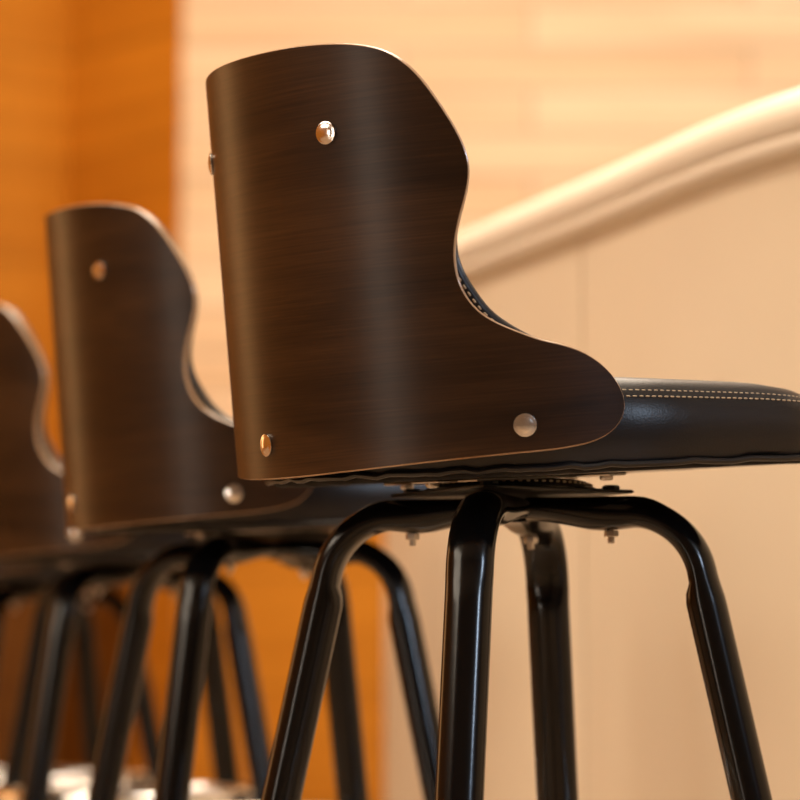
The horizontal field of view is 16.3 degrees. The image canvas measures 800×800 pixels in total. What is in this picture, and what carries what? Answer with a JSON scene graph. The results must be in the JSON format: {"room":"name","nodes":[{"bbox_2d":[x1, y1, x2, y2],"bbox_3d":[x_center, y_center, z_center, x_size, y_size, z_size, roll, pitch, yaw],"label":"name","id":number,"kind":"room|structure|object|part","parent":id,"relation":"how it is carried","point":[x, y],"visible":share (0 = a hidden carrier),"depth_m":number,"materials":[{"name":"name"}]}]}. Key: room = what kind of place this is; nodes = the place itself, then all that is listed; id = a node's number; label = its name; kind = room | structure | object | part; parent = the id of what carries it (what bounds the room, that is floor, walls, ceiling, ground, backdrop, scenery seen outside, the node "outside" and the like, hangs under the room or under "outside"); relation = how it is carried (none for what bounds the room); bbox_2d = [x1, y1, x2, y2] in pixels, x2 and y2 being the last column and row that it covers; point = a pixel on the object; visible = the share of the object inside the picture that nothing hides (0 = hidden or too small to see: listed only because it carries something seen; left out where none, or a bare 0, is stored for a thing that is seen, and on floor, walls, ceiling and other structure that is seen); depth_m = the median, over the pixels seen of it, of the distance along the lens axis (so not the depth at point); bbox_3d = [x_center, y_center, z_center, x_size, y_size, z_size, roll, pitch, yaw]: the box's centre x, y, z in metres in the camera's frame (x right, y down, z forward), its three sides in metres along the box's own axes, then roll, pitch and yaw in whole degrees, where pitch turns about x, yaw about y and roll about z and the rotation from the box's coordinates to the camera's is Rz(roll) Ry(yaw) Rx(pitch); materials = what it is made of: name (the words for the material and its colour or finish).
{"room":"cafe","nodes":[
{"label":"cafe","id":0,"kind":"room"},
{"bbox_2d":[0,0,181,769],"bbox_3d":[-2.364,-0.400,7.355,3.732,3.300,0.602,2,-6,-17],"label":"wall","id":1,"kind":"structure","parent":0,"point":[91,90],"depth_m":7.91,"materials":[{"name":"brown wood"}]},
{"bbox_2d":[0,583,131,768],"bbox_3d":[-1.627,0.835,7.386,1.837,0.850,0.326,3,-6,-23],"label":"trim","id":2,"kind":"structure","parent":1,"relation":"attached to","point":[17,623],"depth_m":7.75,"materials":[{"name":"brown wood"}]},
{"bbox_2d":[180,0,799,418],"bbox_3d":[1.802,-0.370,7.638,4.795,3.300,0.120,0,-6,0],"label":"wall","id":3,"kind":"structure","parent":0,"point":[542,98],"depth_m":7.63,"materials":[{"name":"brown wood"}]},
{"bbox_2d":[192,532,383,799],"bbox_3d":[1.805,0.681,7.454,4.790,1.170,0.030,0,-6,0],"label":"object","id":4,"kind":"structure","parent":3,"relation":"attached to","point":[273,593],"depth_m":7.44,"materials":[{"name":"brown wood"}]},
{"bbox_3d":[0.000,0.844,2.829,8.600,0.100,11.000,0,-6,0],"label":"floor","id":5,"kind":"structure","parent":0,"visible":0},
{"bbox_2d":[0,563,160,786],"bbox_3d":[-0.549,0.440,4.157,0.458,0.976,0.430,3,-6,-25],"label":"bar stool","id":6,"kind":"object","parent":5,"relation":"on","point":[23,583],"visible":0.27,"depth_m":4.11,"materials":[{"name":"black leather"}]},
{"bbox_3d":[-0.590,0.584,4.003,0.045,0.641,0.277,-2,-6,20],"label":"leg","id":7,"kind":"part","parent":6,"relation":"part of","materials":[{"name":"black paint"}]},
{"bbox_3d":[-0.538,0.276,4.179,0.140,0.003,0.140,3,-6,-25],"label":"mounting plate","id":8,"kind":"part","parent":6,"relation":"part of","materials":[{"name":"black metal"}]},
{"bbox_3d":[-0.529,0.226,4.186,0.405,0.089,0.404,-4,-1,-20],"label":"seat","id":9,"kind":"part","parent":6,"relation":"part of","materials":[{"name":"black leather"}]},
{"bbox_3d":[-0.486,0.613,4.288,0.045,0.641,0.277,-2,-6,20],"label":"leg","id":10,"kind":"part","parent":6,"relation":"part of","materials":[{"name":"black paint"}]},
{"bbox_3d":[-0.395,0.593,4.094,0.277,0.641,0.045,-2,-6,20],"label":"leg","id":11,"kind":"part","parent":6,"relation":"part of","materials":[{"name":"black paint"}]},
{"bbox_2d":[0,304,271,799],"bbox_3d":[-0.344,0.372,3.499,0.462,0.976,0.430,1,-6,-13],"label":"bar stool","id":12,"kind":"object","parent":5,"relation":"on","point":[33,527],"visible":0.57,"depth_m":3.36,"materials":[{"name":"black leather"}]},
{"bbox_3d":[-0.458,0.539,3.566,0.277,0.641,0.045,-4,-7,32],"label":"leg","id":13,"kind":"part","parent":12,"relation":"part of","materials":[{"name":"black paint"}]},
{"bbox_3d":[-0.410,0.517,3.357,0.045,0.641,0.277,-4,-7,32],"label":"leg","id":14,"kind":"part","parent":12,"relation":"part of","materials":[{"name":"black paint"}]},
{"bbox_3d":[-0.336,0.201,3.521,0.207,0.011,0.208,-4,-2,-16],"label":"swivel plate","id":15,"kind":"part","parent":12,"relation":"part of","materials":[{"name":"black metal"}]},
{"bbox_3d":[-0.328,0.158,3.526,0.405,0.089,0.404,-4,-2,-16],"label":"seat","id":16,"kind":"part","parent":12,"relation":"part of","materials":[{"name":"black leather"}]},
{"bbox_3d":[-0.329,0.208,3.519,0.140,0.003,0.140,1,-6,-13],"label":"mounting plate","id":17,"kind":"part","parent":12,"relation":"part of","materials":[{"name":"black metal"}]},
{"bbox_3d":[-0.248,0.544,3.615,0.045,0.641,0.277,-4,-7,32],"label":"leg","id":18,"kind":"part","parent":12,"relation":"part of","materials":[{"name":"black paint"}]},
{"bbox_3d":[-0.200,0.522,3.406,0.277,0.641,0.045,-4,-7,32],"label":"leg","id":19,"kind":"part","parent":12,"relation":"part of","materials":[{"name":"black paint"}]},
{"bbox_2d":[45,203,438,799],"bbox_3d":[-0.141,0.304,2.837,0.454,0.976,0.430,2,-6,-19],"label":"bar stool","id":20,"kind":"object","parent":5,"relation":"on","point":[145,449],"visible":0.8,"depth_m":2.71,"materials":[{"name":"brown wood"}]},
{"bbox_3d":[-0.272,0.469,2.889,0.277,0.641,0.045,-3,-7,25],"label":"leg","id":21,"kind":"part","parent":20,"relation":"part of","materials":[{"name":"black paint"}]},
{"bbox_3d":[-0.200,0.448,2.686,0.045,0.641,0.277,-3,-7,25],"label":"leg","id":22,"kind":"part","parent":20,"relation":"part of","materials":[{"name":"black paint"}]},
{"bbox_3d":[-0.134,0.140,2.856,0.140,0.003,0.140,2,-6,-19],"label":"mounting plate","id":23,"kind":"part","parent":20,"relation":"part of","materials":[{"name":"black metal"}]},
{"bbox_3d":[-0.129,0.133,2.858,0.207,0.011,0.208,-4,-1,-21],"label":"swivel plate","id":24,"kind":"part","parent":20,"relation":"part of","materials":[{"name":"black metal"}]},
{"bbox_3d":[-0.120,0.090,2.864,0.405,0.089,0.404,-4,-1,-21],"label":"seat","id":25,"kind":"part","parent":20,"relation":"part of","materials":[{"name":"black leather"}]},
{"bbox_3d":[-0.069,0.476,2.960,0.045,0.641,0.277,-3,-7,25],"label":"leg","id":26,"kind":"part","parent":20,"relation":"part of","materials":[{"name":"black paint"}]},
{"bbox_3d":[0.003,0.456,2.758,0.277,0.641,0.045,-3,-7,25],"label":"leg","id":27,"kind":"part","parent":20,"relation":"part of","materials":[{"name":"black paint"}]},
{"bbox_2d":[206,43,799,799],"bbox_3d":[0.072,0.237,2.187,0.466,0.975,0.430,4,-7,-31],"label":"bar stool","id":28,"kind":"object","parent":5,"relation":"on","point":[362,348],"visible":1,"depth_m":2.06,"materials":[{"name":"brown wood"}]},
{"bbox_3d":[-0.060,0.400,2.217,0.277,0.641,0.045,-1,-6,14],"label":"leg","id":29,"kind":"part","parent":28,"relation":"part of","materials":[{"name":"black paint"}]},
{"bbox_3d":[0.051,0.381,2.033,0.045,0.641,0.277,-1,-6,14],"label":"leg","id":30,"kind":"part","parent":28,"relation":"part of","materials":[{"name":"black paint"}]},
{"bbox_3d":[0.082,0.063,2.216,0.207,0.011,0.208,-4,-1,-31],"label":"swivel plate","id":31,"kind":"part","parent":28,"relation":"part of","materials":[{"name":"black metal"}]},
{"bbox_3d":[0.088,0.074,2.213,0.140,0.003,0.140,4,-7,-31],"label":"mounting plate","id":32,"kind":"part","parent":28,"relation":"part of","materials":[{"name":"black metal"}]},
{"bbox_3d":[0.124,0.411,2.327,0.045,0.641,0.277,-1,-6,14],"label":"leg","id":33,"kind":"part","parent":28,"relation":"part of","materials":[{"name":"black paint"}]},
{"bbox_3d":[0.090,0.020,2.223,0.405,0.089,0.404,-4,-1,-31],"label":"seat","id":34,"kind":"part","parent":28,"relation":"part of","materials":[{"name":"black leather"}]},
{"bbox_3d":[0.236,0.392,2.143,0.277,0.641,0.045,-1,-6,14],"label":"leg","id":35,"kind":"part","parent":28,"relation":"part of","materials":[{"name":"black paint"}]},
{"bbox_2d":[384,88,799,799],"bbox_3d":[0.593,0.312,3.661,0.970,1.128,4.284,2,-6,-15],"label":"bar counter","id":36,"kind":"object","parent":5,"relation":"on","point":[679,258],"depth_m":3.19,"materials":[{"name":"beige paint"}]},
{"bbox_3d":[-0.005,0.476,4.886,0.033,1.053,0.609,0,-6,4],"label":"panel","id":37,"kind":"part","parent":36,"relation":"part of","materials":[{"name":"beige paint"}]},
{"bbox_3d":[0.009,0.413,4.277,0.028,1.053,0.611,1,-6,-6],"label":"panel","id":38,"kind":"part","parent":36,"relation":"part of","materials":[{"name":"beige paint"}]},
{"bbox_3d":[0.133,0.352,3.681,0.028,1.053,0.612,2,-6,-17],"label":"panel","id":39,"kind":"part","parent":36,"relation":"part of","materials":[{"name":"beige paint"}]},
{"bbox_3d":[0.331,0.292,3.101,0.030,1.053,0.610,2,-6,-21],"label":"panel","id":40,"kind":"part","parent":36,"relation":"part of","materials":[{"name":"beige paint"}]}
]}

